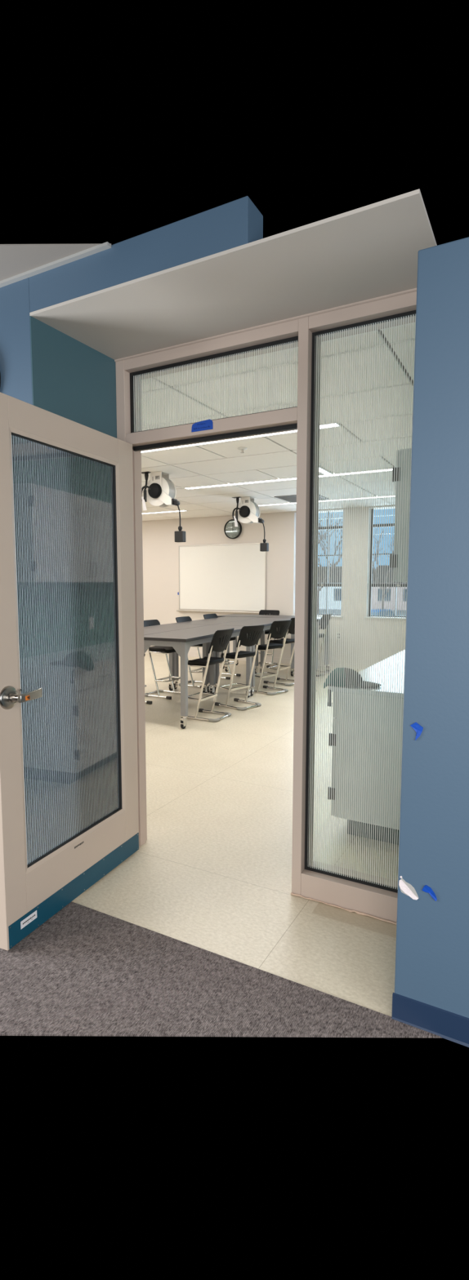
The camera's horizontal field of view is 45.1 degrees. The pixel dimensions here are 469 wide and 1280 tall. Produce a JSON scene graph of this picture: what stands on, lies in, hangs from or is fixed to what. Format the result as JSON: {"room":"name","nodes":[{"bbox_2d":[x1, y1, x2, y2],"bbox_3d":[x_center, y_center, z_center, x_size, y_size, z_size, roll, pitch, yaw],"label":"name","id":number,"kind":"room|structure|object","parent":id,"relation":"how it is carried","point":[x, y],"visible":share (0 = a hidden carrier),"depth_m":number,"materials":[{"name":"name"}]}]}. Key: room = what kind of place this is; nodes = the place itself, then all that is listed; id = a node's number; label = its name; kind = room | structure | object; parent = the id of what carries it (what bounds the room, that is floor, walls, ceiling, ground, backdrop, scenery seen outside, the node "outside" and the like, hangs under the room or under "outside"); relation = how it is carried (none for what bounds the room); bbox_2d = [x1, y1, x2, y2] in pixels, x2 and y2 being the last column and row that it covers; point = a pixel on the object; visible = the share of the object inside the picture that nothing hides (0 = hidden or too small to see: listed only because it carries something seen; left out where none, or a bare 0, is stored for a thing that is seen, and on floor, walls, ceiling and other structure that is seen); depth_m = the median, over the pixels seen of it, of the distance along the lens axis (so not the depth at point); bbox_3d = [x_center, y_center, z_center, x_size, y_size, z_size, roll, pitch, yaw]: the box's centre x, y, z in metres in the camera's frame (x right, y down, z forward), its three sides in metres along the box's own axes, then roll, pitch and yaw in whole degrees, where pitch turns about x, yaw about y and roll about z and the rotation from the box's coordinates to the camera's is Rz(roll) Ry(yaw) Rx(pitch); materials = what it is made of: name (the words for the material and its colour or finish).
{"room":"school corridor","nodes":[
{"label":"school corridor","id":0,"kind":"room"},
{"bbox_2d":[0,243,111,280],"bbox_3d":[-1.191,-1.529,2.416,1.540,0.004,0.200,3,7,28],"label":"ceiling","id":1,"kind":"structure","parent":0,"point":[15,259],"depth_m":2.21,"materials":[{"name":"beige paint"}]},
{"bbox_2d":[30,315,116,438],"bbox_3d":[-0.779,-0.115,2.758,0.120,2.552,0.541,3,7,28],"label":"wall","id":2,"kind":"structure","parent":0,"point":[72,380],"depth_m":2.59,"materials":[{"name":"teal paint"}]},
{"bbox_2d":[0,653,442,1038],"bbox_3d":[-1.536,0.803,6.350,8.240,0.006,9.050,3,7,28],"label":"floor","id":3,"kind":"structure","parent":0,"point":[211,872],"depth_m":2.39,"materials":[{"name":"beige tile"}]},
{"bbox_2d":[143,653,151,704],"bbox_3d":[-1.280,0.291,6.644,0.486,0.962,0.397,3,6,26],"label":"chair","id":4,"kind":"object","parent":3,"relation":"on","point":[148,702],"visible":0.02,"depth_m":6.73,"materials":[{"name":"black plastic"}]},
{"bbox_2d":[143,619,180,699],"bbox_3d":[-0.921,0.233,7.221,0.486,0.962,0.397,3,7,28],"label":"chair","id":5,"kind":"object","parent":3,"relation":"on","point":[155,649],"visible":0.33,"depth_m":7.16,"materials":[{"name":"black plastic"}]},
{"bbox_2d":[143,623,209,692],"bbox_3d":[-0.952,0.319,6.689,0.605,0.898,1.787,3,6,24],"label":"work table","id":6,"kind":"object","parent":3,"relation":"on","point":[167,627],"visible":0.25,"depth_m":7.32,"materials":[{"name":"grey laminate"},{"name":"grey painted metal"},{"name":"black rubber"}]},
{"bbox_2d":[175,616,202,688],"bbox_3d":[-0.549,0.160,7.948,0.486,0.962,0.397,3,6,26],"label":"chair","id":7,"kind":"object","parent":3,"relation":"on","point":[182,619],"visible":0.24,"depth_m":7.90,"materials":[{"name":"black plastic"}]},
{"bbox_2d":[143,625,251,728],"bbox_3d":[-0.391,0.345,6.442,0.605,0.898,1.787,3,6,24],"label":"work table","id":8,"kind":"object","parent":3,"relation":"on","point":[181,640],"visible":0.61,"depth_m":5.72,"materials":[{"name":"grey laminate"},{"name":"grey painted metal"},{"name":"black rubber"}]},
{"bbox_2d":[180,627,234,722],"bbox_3d":[-0.274,0.353,6.042,0.486,0.962,0.397,3,7,28],"label":"chair","id":9,"kind":"object","parent":3,"relation":"on","point":[220,639],"visible":0.99,"depth_m":5.93,"materials":[{"name":"black plastic"}]},
{"bbox_2d":[171,616,259,692],"bbox_3d":[-0.228,0.156,8.315,0.605,0.898,1.787,3,6,24],"label":"work table","id":10,"kind":"object","parent":3,"relation":"on","point":[211,621],"visible":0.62,"depth_m":7.95,"materials":[{"name":"grey laminate"},{"name":"grey painted metal"},{"name":"black rubber"}]},
{"bbox_2d":[203,613,240,679],"bbox_3d":[-0.203,0.088,8.668,0.486,0.962,0.397,3,7,28],"label":"chair","id":11,"kind":"object","parent":3,"relation":"on","point":[206,615],"visible":0.32,"depth_m":8.74,"materials":[{"name":"black plastic"}]},
{"bbox_2d":[214,624,264,710],"bbox_3d":[0.069,0.298,6.591,0.486,0.962,0.397,5,8,42],"label":"chair","id":12,"kind":"object","parent":3,"relation":"on","point":[249,636],"visible":0.98,"depth_m":6.48,"materials":[{"name":"black plastic"}]},
{"bbox_2d":[211,617,294,696],"bbox_3d":[0.333,0.182,8.068,0.605,0.898,1.787,3,6,24],"label":"work table","id":13,"kind":"object","parent":3,"relation":"on","point":[267,622],"visible":0.45,"depth_m":7.80,"materials":[{"name":"grey"}]},
{"bbox_2d":[257,609,279,667],"bbox_3d":[0.528,-0.035,9.891,0.397,0.962,0.486,3,7,28],"label":"chair","id":14,"kind":"object","parent":3,"relation":"on","point":[273,612],"visible":0.31,"depth_m":9.97,"materials":[{"name":"black plastic"}]},
{"bbox_2d":[253,619,291,695],"bbox_3d":[0.468,0.210,7.462,0.486,0.962,0.397,5,8,42],"label":"chair","id":15,"kind":"object","parent":3,"relation":"on","point":[278,629],"visible":0.98,"depth_m":7.35,"materials":[{"name":"black plastic"}]},
{"bbox_2d":[217,613,331,676],"bbox_3d":[0.643,0.059,9.293,1.787,0.898,0.605,3,6,27],"label":"work table","id":16,"kind":"object","parent":3,"relation":"on","point":[234,642],"visible":0.29,"depth_m":9.15,"materials":[{"name":"grey"}]},
{"bbox_2d":[263,617,294,685],"bbox_3d":[0.724,0.144,8.120,0.486,0.962,0.397,4,7,34],"label":"chair","id":17,"kind":"object","parent":3,"relation":"on","point":[291,630],"visible":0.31,"depth_m":8.04,"materials":[{"name":"black plastic"}]},
{"bbox_2d":[318,613,332,675],"bbox_3d":[1.280,0.061,8.955,0.486,0.962,0.397,3,7,30],"label":"chair","id":18,"kind":"object","parent":3,"relation":"on","point":[327,614],"visible":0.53,"depth_m":8.82,"materials":[{"name":"black plastic"}]},
{"bbox_2d":[327,692,402,844],"bbox_3d":[0.987,0.687,3.393,0.678,0.834,0.711,3,7,28],"label":"base cabinet","id":19,"kind":"object","parent":3,"relation":"on","point":[334,692],"visible":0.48,"depth_m":3.14,"materials":[{"name":"white laminate"}]},
{"bbox_2d":[328,649,404,698],"bbox_3d":[1.500,0.165,4.272,0.660,0.028,2.870,3,7,28],"label":"countertop","id":20,"kind":"structure","parent":19,"relation":"on","point":[403,650],"depth_m":3.43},
{"bbox_2d":[323,667,380,706],"bbox_3d":[0.660,0.265,3.211,0.330,0.204,0.224,3,7,28],"label":"baseball cap","id":21,"kind":"object","parent":20,"relation":"on","point":[336,668],"visible":0.41,"depth_m":3.17,"materials":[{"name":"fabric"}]},
{"bbox_2d":[29,188,436,359],"bbox_3d":[-0.030,-1.350,2.235,1.576,0.012,0.560,3,7,28],"label":"ceiling","id":22,"kind":"structure","parent":0,"point":[369,251],"depth_m":2.11,"materials":[{"name":"beige paint"}]},
{"bbox_2d":[0,195,468,1017],"bbox_3d":[-0.475,-0.155,2.348,4.600,2.715,0.120,3,7,28],"label":"wall","id":23,"kind":"structure","parent":0,"point":[432,947],"depth_m":1.74,"materials":[{"name":"blue paint"}]},
{"bbox_2d":[0,241,111,287],"bbox_3d":[-1.149,-1.530,2.495,1.540,0.011,0.022,3,7,28],"label":"trim","id":24,"kind":"structure","parent":23,"relation":"attached to","point":[104,246],"depth_m":2.25,"materials":[{"name":"white paint"}]},
{"bbox_2d":[398,875,418,899],"bbox_3d":[0.559,0.795,1.811,0.063,0.068,0.002,3,7,28],"label":"torn patch","id":25,"kind":"object","parent":23,"relation":"attached to","point":[406,888],"visible":1,"depth_m":1.81,"materials":[{"name":"paper"}]},
{"bbox_2d":[409,722,422,740],"bbox_3d":[0.565,0.284,1.755,0.039,0.058,0.005,3,7,28],"label":"tape","id":26,"kind":"object","parent":23,"relation":"attached to","point":[418,729],"visible":1,"depth_m":1.75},
{"bbox_2d":[421,884,436,901],"bbox_3d":[0.614,0.797,1.779,0.046,0.044,0.006,3,7,28],"label":"tape","id":27,"kind":"object","parent":23,"relation":"attached to","point":[427,889],"visible":1,"depth_m":1.78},
{"bbox_2d":[391,992,468,1047],"bbox_3d":[1.019,1.239,1.602,1.130,0.090,0.009,3,7,28],"label":"baseboard","id":28,"kind":"structure","parent":23,"relation":"attached to","point":[450,1026],"depth_m":1.81,"materials":[{"name":"blue plastic"}]},
{"bbox_2d":[142,505,404,664],"bbox_3d":[0.654,-0.988,10.288,8.194,2.780,0.240,3,7,28],"label":"wall","id":29,"kind":"structure","parent":0,"point":[160,549],"depth_m":10.13,"materials":[{"name":"beige paint"}]},
{"bbox_2d":[176,542,266,613],"bbox_3d":[-0.274,-1.155,10.589,1.920,1.270,0.085,3,7,28],"label":"whiteboard","id":30,"kind":"object","parent":29,"relation":"attached to","point":[231,578],"visible":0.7,"depth_m":10.59,"materials":[{"name":"white plastic"}]},
{"bbox_2d":[176,609,258,613],"bbox_3d":[-0.274,-0.541,10.651,1.920,0.035,0.085,3,7,28],"label":"tray","id":31,"kind":"object","parent":30,"relation":"on","point":[256,611],"depth_m":10.58,"materials":[{"name":"silver metal"}]},
{"bbox_2d":[223,519,241,538],"bbox_3d":[-0.031,-2.038,10.379,0.356,0.356,0.067,3,7,28],"label":"convex mirror","id":32,"kind":"object","parent":29,"relation":"attached to","point":[231,531],"visible":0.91,"depth_m":10.38,"materials":[{"name":"silver mirror"}]},
{"bbox_2d":[145,649,373,669],"bbox_3d":[0.540,0.354,10.340,8.073,0.100,0.012,3,7,28],"label":"baseboard","id":33,"kind":"structure","parent":29,"relation":"attached to","point":[193,654],"depth_m":10.17,"materials":[{"name":"beige paint"}]},
{"bbox_2d":[291,511,342,617],"bbox_3d":[1.468,-1.308,9.773,0.922,1.798,0.230,3,7,28],"label":"window","id":34,"kind":"structure","parent":29,"relation":"in","point":[327,512],"depth_m":9.76,"materials":[{"name":"black metal"}]},
{"bbox_2d":[364,507,406,619],"bbox_3d":[2.620,-1.244,9.154,0.940,1.798,0.230,3,7,28],"label":"window","id":35,"kind":"structure","parent":29,"relation":"in","point":[387,508],"depth_m":9.35,"materials":[{"name":"black metal"}]},
{"bbox_2d":[141,322,414,520],"bbox_3d":[-1.079,-1.979,7.090,8.073,0.030,6.832,3,7,28],"label":"ceiling","id":36,"kind":"structure","parent":0,"point":[273,456],"depth_m":5.11,"materials":[{"name":"tile"}]},
{"bbox_2d":[141,471,185,542],"bbox_3d":[-0.790,-1.498,6.388,0.532,0.785,0.250,3,7,28],"label":"reel","id":37,"kind":"object","parent":36,"relation":"hanging from","point":[159,491],"visible":0.98,"depth_m":6.33,"materials":[{"name":"white plastic"}]},
{"bbox_2d":[142,510,186,514],"bbox_3d":[-2.030,-2.289,10.335,2.720,0.006,0.109,3,7,28],"label":"recessed light","id":38,"kind":"object","parent":36,"relation":"in","point":[175,510],"visible":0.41,"depth_m":9.92,"materials":[{"name":"white plastic"}]},
{"bbox_2d":[183,477,296,489],"bbox_3d":[0.047,-1.955,7.053,1.571,0.006,0.139,3,7,28],"label":"recessed light","id":39,"kind":"object","parent":36,"relation":"in","point":[245,482],"depth_m":7.05,"materials":[{"name":"white plastic"}]},
{"bbox_2d":[141,422,339,453],"bbox_3d":[-0.382,-1.755,5.061,2.720,0.006,0.109,3,7,28],"label":"recessed light","id":40,"kind":"object","parent":36,"relation":"in","point":[294,431],"visible":0.36,"depth_m":4.89,"materials":[{"name":"glowing white light diffuser"},{"name":"white metal"}]},
{"bbox_2d":[237,447,246,453],"bbox_3d":[0.071,-1.752,5.222,0.090,0.042,0.090,3,7,28],"label":"sprinkler","id":41,"kind":"object","parent":36,"relation":"attached to","point":[242,449],"visible":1,"depth_m":5.21,"materials":[{"name":"white metal"}]},
{"bbox_2d":[231,496,268,551],"bbox_3d":[0.249,-1.682,8.227,0.532,0.785,0.250,3,7,28],"label":"reel","id":42,"kind":"object","parent":36,"relation":"hanging from","point":[247,511],"visible":1,"depth_m":8.16,"materials":[{"name":"white plastic"}]},
{"bbox_2d":[257,502,296,506],"bbox_3d":[0.673,-2.139,8.881,0.672,0.006,0.147,3,7,28],"label":"recessed light","id":43,"kind":"object","parent":36,"relation":"in","point":[291,502],"depth_m":8.88,"materials":[{"name":"white plastic"}]},
{"bbox_2d":[274,494,328,502],"bbox_3d":[0.991,-2.075,8.259,0.620,0.008,0.620,3,7,28],"label":"ceiling vent","id":44,"kind":"object","parent":36,"relation":"in","point":[292,498],"visible":0.49,"depth_m":8.26,"materials":[{"name":"grey metal"}]},
{"bbox_2d":[319,466,332,475],"bbox_3d":[0.948,-1.869,6.212,0.094,0.006,0.600,3,7,28],"label":"recessed light","id":45,"kind":"object","parent":36,"relation":"in","point":[319,467],"visible":0.27,"depth_m":6.29,"materials":[{"name":"white plastic"}]},
{"bbox_2d":[319,468,391,477],"bbox_3d":[1.345,-1.884,6.356,0.851,0.006,0.137,3,7,28],"label":"recessed light","id":46,"kind":"object","parent":36,"relation":"in","point":[384,468],"depth_m":6.33,"materials":[{"name":"white plastic"}]},
{"bbox_2d":[319,494,395,502],"bbox_3d":[1.786,-2.078,8.285,1.153,0.006,0.147,3,7,28],"label":"recessed light","id":47,"kind":"object","parent":36,"relation":"in","point":[319,501],"depth_m":8.27,"materials":[{"name":"white plastic"}]},
{"label":"outside","id":48,"kind":"structure","parent":0,"visible":0},
{"bbox_2d":[317,508,394,569],"bbox_3d":[27.648,-21.864,84.763,213.718,41.454,74.902,3,7,28],"label":"sky","id":49,"kind":"structure","parent":48,"point":[383,508],"depth_m":123.76,"materials":[{"name":"blue"}]},
{"bbox_3d":[2.524,-0.480,5.283,0.120,2.780,6.832,3,7,28],"label":"wall","id":50,"kind":"structure","parent":0,"visible":0},
{"bbox_2d":[389,448,410,582],"bbox_3d":[1.295,-0.698,3.490,0.364,0.680,1.416,3,7,28],"label":"upper cabinet","id":51,"kind":"object","parent":50,"relation":"attached to","point":[407,448],"visible":0.12,"depth_m":2.93,"materials":[{"name":"white laminate"}]},
{"bbox_3d":[-2.734,-0.375,4.176,8.073,2.780,0.126,3,7,28],"label":"wall","id":52,"kind":"structure","parent":0,"visible":0},
{"bbox_2d":[0,392,138,951],"bbox_3d":[-0.683,0.117,2.509,0.118,2.118,0.925,3,6,23],"label":"door","id":53,"kind":"structure","parent":52,"relation":"in","point":[69,812],"depth_m":2.44,"materials":[{"name":"beige paint"}]},
{"bbox_2d":[191,419,213,431],"bbox_3d":[-0.151,-1.000,2.632,0.117,0.046,0.002,3,7,28],"label":"tape","id":54,"kind":"object","parent":52,"relation":"attached to","point":[206,424],"visible":1,"depth_m":2.63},
{"bbox_2d":[114,288,416,924],"bbox_3d":[0.121,-0.103,2.643,1.574,2.557,0.142,3,7,28],"label":"trim","id":55,"kind":"structure","parent":52,"relation":"attached to","point":[361,893],"depth_m":2.47,"materials":[{"name":"beige paint"}]},
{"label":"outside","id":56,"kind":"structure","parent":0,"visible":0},
{"bbox_2d":[319,608,405,616],"bbox_3d":[23.217,-3.713,67.823,100.000,0.100,122.100,3,7,28],"label":"ground","id":57,"kind":"structure","parent":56,"point":[319,609],"depth_m":60.06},
{"bbox_2d":[316,511,343,613],"bbox_3d":[8.303,-6.705,49.274,7.610,9.562,5.329,0,6,-5],"label":"bare tree","id":58,"kind":"object","parent":57,"relation":"on","point":[331,512],"visible":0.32,"depth_m":49.43,"materials":[{"name":"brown plant"}]},
{"bbox_2d":[317,566,373,608],"bbox_3d":[8.402,-6.785,72.192,18.300,5.100,9.200,3,7,28],"label":"house","id":59,"kind":"structure","parent":57,"relation":"on","point":[317,566],"depth_m":66.44,"materials":[{"name":"white"}]},
{"bbox_2d":[370,608,394,616],"bbox_3d":[8.398,-1.065,33.347,1.800,1.520,4.487,5,7,38],"label":"car","id":60,"kind":"object","parent":57,"relation":"on","point":[371,609],"visible":0.02,"depth_m":32.28,"materials":[{"name":"blue paint"}]},
{"bbox_2d":[372,530,393,608],"bbox_3d":[11.655,-5.116,43.667,4.623,7.524,7.418,-4,7,-32],"label":"bare tree","id":61,"kind":"object","parent":57,"relation":"on","point":[382,531],"visible":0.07,"depth_m":43.41,"materials":[{"name":"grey plant"}]},
{"bbox_2d":[371,565,406,609],"bbox_3d":[22.988,-6.254,66.607,12.300,5.200,9.200,3,7,28],"label":"house","id":62,"kind":"structure","parent":57,"relation":"on","point":[379,566],"depth_m":65.17,"materials":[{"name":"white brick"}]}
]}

